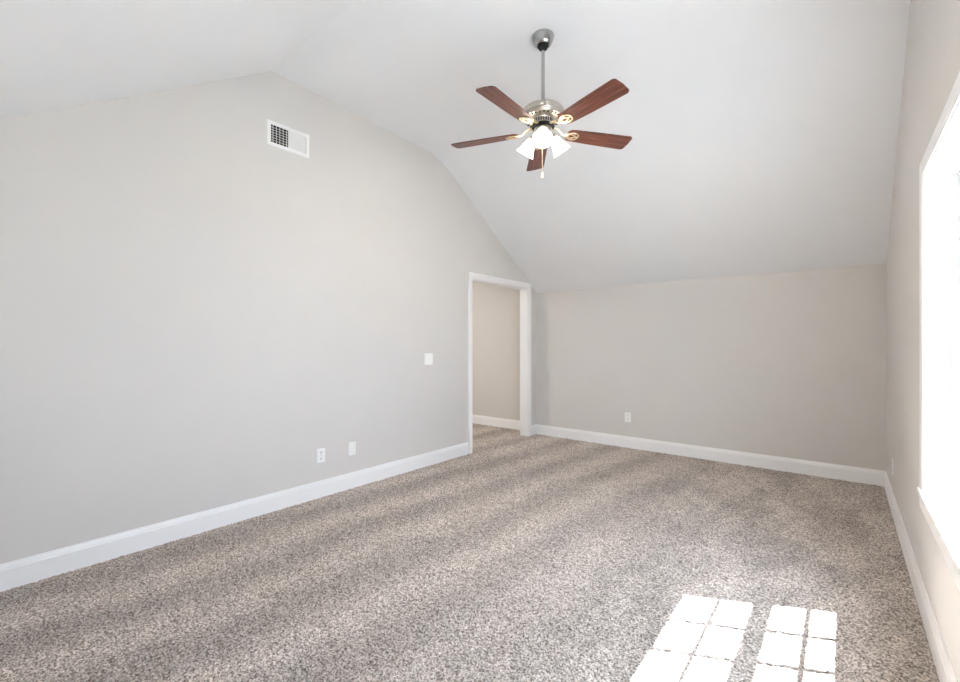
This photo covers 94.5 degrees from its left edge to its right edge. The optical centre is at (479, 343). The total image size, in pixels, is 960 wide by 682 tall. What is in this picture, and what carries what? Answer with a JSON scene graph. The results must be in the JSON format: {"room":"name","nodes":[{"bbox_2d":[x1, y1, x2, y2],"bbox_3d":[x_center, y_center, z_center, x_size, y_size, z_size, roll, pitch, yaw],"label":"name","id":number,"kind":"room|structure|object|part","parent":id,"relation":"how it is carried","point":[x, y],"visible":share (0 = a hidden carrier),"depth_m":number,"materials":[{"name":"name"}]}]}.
{"room":"empty bedroom","nodes":[
{"label":"empty bedroom","id":0,"kind":"room"},
{"bbox_2d":[0,71,535,563],"bbox_3d":[-1.093,-0.407,4.394,0.128,3.635,6.375,0,0,39],"label":"wall","id":1,"kind":"structure","parent":0,"point":[194,307],"depth_m":3.23,"materials":[{"name":"beige paint"}]},
{"bbox_2d":[0,442,468,591],"bbox_3d":[-1.563,1.288,3.708,0.016,0.165,4.478,0,0,39],"label":"baseboard","id":2,"kind":"structure","parent":1,"relation":"attached to","point":[20,572],"depth_m":3.12,"materials":[{"name":"white wood"}]},
{"bbox_2d":[267,119,308,158],"bbox_3d":[-1.585,-1.695,3.685,0.011,0.206,0.366,0,0,39],"label":"air vent","id":3,"kind":"object","parent":1,"relation":"in","point":[282,137],"visible":1,"depth_m":3.68,"materials":[{"name":"white metal"}]},
{"bbox_2d":[317,448,324,462],"bbox_3d":[-1.400,0.985,3.912,0.009,0.124,0.078,0,0,39],"label":"wall outlet","id":4,"kind":"object","parent":1,"relation":"attached to","point":[320,452],"visible":1,"depth_m":3.91,"materials":[{"name":"white plastic"}]},
{"bbox_2d":[348,441,355,455],"bbox_3d":[-1.194,0.982,4.157,0.017,0.124,0.078,0,0,39],"label":"cable plate","id":5,"kind":"object","parent":1,"relation":"attached to","point":[351,445],"visible":1,"depth_m":4.15,"materials":[{"name":"white plastic"}]},
{"bbox_2d":[424,353,432,364],"bbox_3d":[-0.568,0.170,4.926,0.012,0.126,0.126,0,0,39],"label":"light switch","id":6,"kind":"object","parent":1,"relation":"attached to","point":[428,357],"visible":1,"depth_m":4.92,"materials":[{"name":"white plastic"}]},
{"bbox_2d":[468,272,530,453],"bbox_3d":[0.250,0.242,6.035,0.164,2.246,1.407,0,0,39],"label":"door frame","id":7,"kind":"structure","parent":1,"relation":"in","point":[525,288],"depth_m":6.48,"materials":[{"name":"white wood"}]},
{"bbox_2d":[531,424,536,434],"bbox_3d":[0.802,1.288,6.596,0.016,0.165,0.148,0,0,39],"label":"baseboard","id":8,"kind":"structure","parent":1,"relation":"attached to","point":[533,427],"depth_m":6.58,"materials":[{"name":"white wood"}]},
{"bbox_2d":[0,0,910,292],"bbox_3d":[0.454,-1.501,3.069,4.202,1.668,6.325,0,0,39],"label":"ceiling","id":9,"kind":"structure","parent":0,"point":[764,133],"depth_m":3.46,"materials":[{"name":"white paint"}]},
{"bbox_2d":[451,29,631,178],"bbox_3d":[0.416,-1.659,3.088,1.331,1.018,1.278,0,0,39],"label":"ceiling fan","id":10,"kind":"object","parent":9,"relation":"hanging from","point":[542,115],"visible":1,"depth_m":3.05,"materials":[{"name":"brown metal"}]},
{"bbox_3d":[0.037,-1.494,3.276,0.506,0.035,0.146,0,0,20],"label":"blade","id":11,"kind":"part","parent":10,"relation":"part of","materials":[{"name":"brown wood"}]},
{"bbox_3d":[0.176,-1.494,2.786,0.146,0.035,0.506,0,0,38],"label":"blade","id":12,"kind":"part","parent":10,"relation":"part of","materials":[{"name":"brown wood"}]},
{"bbox_3d":[0.327,-1.406,3.215,0.127,0.149,0.137,0,0,-14],"label":"lamp shade","id":13,"kind":"part","parent":10,"relation":"part of","materials":[{"name":"white glass"}]},
{"bbox_3d":[0.461,-1.494,3.559,0.146,0.035,0.506,0,0,2],"label":"blade","id":14,"kind":"part","parent":10,"relation":"part of","materials":[{"name":"brown wood"}]},
{"bbox_3d":[0.426,-1.406,2.983,0.130,0.150,0.139,0,0,39],"label":"lamp shade","id":15,"kind":"part","parent":10,"relation":"part of","materials":[{"name":"white glass"}]},
{"bbox_3d":[0.425,-1.434,3.019,0.041,0.070,0.060,0,0,-2],"label":"bulb","id":16,"kind":"part","parent":10,"relation":"part of","materials":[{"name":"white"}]},
{"bbox_3d":[0.581,-1.406,3.172,0.130,0.150,0.139,0,0,39],"label":"lamp shade","id":17,"kind":"part","parent":10,"relation":"part of","materials":[{"name":"white glass"}]},
{"bbox_3d":[0.685,-1.494,2.766,0.146,0.035,0.506,0,0,-34],"label":"blade","id":18,"kind":"part","parent":10,"relation":"part of","materials":[{"name":"brown wood"}]},
{"bbox_3d":[0.861,-1.494,3.244,0.506,0.035,0.146,0,0,-16],"label":"blade","id":19,"kind":"part","parent":10,"relation":"part of","materials":[{"name":"brown wood"}]},
{"bbox_2d":[0,423,938,681],"bbox_3d":[-0.599,1.352,3.993,6.617,0.012,6.142,0,0,39],"label":"floor","id":20,"kind":"structure","parent":0,"point":[533,558],"depth_m":2.49,"materials":[{"name":"beige carpet"}]},
{"bbox_2d":[472,282,519,420],"bbox_3d":[-0.208,0.005,7.712,2.707,2.810,0.120,0,0,39],"label":"wall","id":21,"kind":"structure","parent":0,"point":[495,309],"depth_m":7.27,"materials":[{"name":"beige paint"}]},
{"bbox_2d":[472,414,519,429],"bbox_3d":[-0.213,1.288,7.628,2.606,0.165,0.016,0,0,39],"label":"baseboard","id":22,"kind":"structure","parent":21,"relation":"attached to","point":[476,419],"depth_m":7.22,"materials":[{"name":"white wood"}]},
{"bbox_2d":[536,263,885,470],"bbox_3d":[2.381,0.300,5.476,3.881,2.220,0.120,0,0,39],"label":"wall","id":23,"kind":"structure","parent":0,"point":[792,364],"depth_m":5.04,"materials":[{"name":"beige paint"}]},
{"bbox_2d":[625,412,630,421],"bbox_3d":[1.920,0.957,5.770,0.078,0.124,0.009,0,0,39],"label":"wall outlet","id":24,"kind":"object","parent":23,"relation":"attached to","point":[627,415],"visible":1,"depth_m":5.77,"materials":[{"name":"white plastic"}]},
{"bbox_2d":[536,424,884,486],"bbox_3d":[2.338,1.288,5.423,3.879,0.165,0.016,0,0,39],"label":"baseboard","id":25,"kind":"structure","parent":23,"relation":"attached to","point":[818,469],"depth_m":5.02,"materials":[{"name":"white wood"}]},
{"bbox_2d":[886,0,959,681],"bbox_3d":[2.004,-0.407,1.800,0.195,3.635,6.285,0,0,39],"label":"wall","id":26,"kind":"structure","parent":0,"point":[932,58],"depth_m":2.57,"materials":[{"name":"beige paint"}]},
{"bbox_2d":[892,459,893,475],"bbox_3d":[3.362,1.005,3.619,0.009,0.124,0.078,0,0,39],"label":"wall outlet","id":27,"kind":"object","parent":26,"relation":"attached to","point":[892,459],"visible":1,"depth_m":3.60,"materials":[{"name":"white plastic"}]},
{"bbox_2d":[884,471,956,681],"bbox_3d":[1.923,1.288,1.867,0.016,0.165,6.045,0,0,39],"label":"baseboard","id":28,"kind":"structure","parent":26,"relation":"attached to","point":[944,669],"depth_m":2.17,"materials":[{"name":"white wood"}]},
{"bbox_2d":[917,71,959,590],"bbox_3d":[2.012,-0.043,1.802,0.245,1.759,1.086,0,0,39],"label":"window","id":29,"kind":"structure","parent":26,"relation":"in","point":[938,490],"depth_m":2.16,"materials":[{"name":"white glass"}]},
{"bbox_3d":[2.023,-0.049,1.793,0.077,1.578,0.918,0,0,39],"label":"frame","id":30,"kind":"part","parent":29,"relation":"part of","materials":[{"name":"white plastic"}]},
{"bbox_3d":[2.010,0.317,1.804,0.026,0.823,0.898,0,0,39],"label":"sash","id":31,"kind":"part","parent":29,"relation":"part of","materials":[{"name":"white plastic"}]},
{"bbox_3d":[2.032,-0.422,1.786,0.026,0.795,0.898,0,0,39],"label":"sash","id":32,"kind":"part","parent":29,"relation":"part of","materials":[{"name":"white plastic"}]}
]}

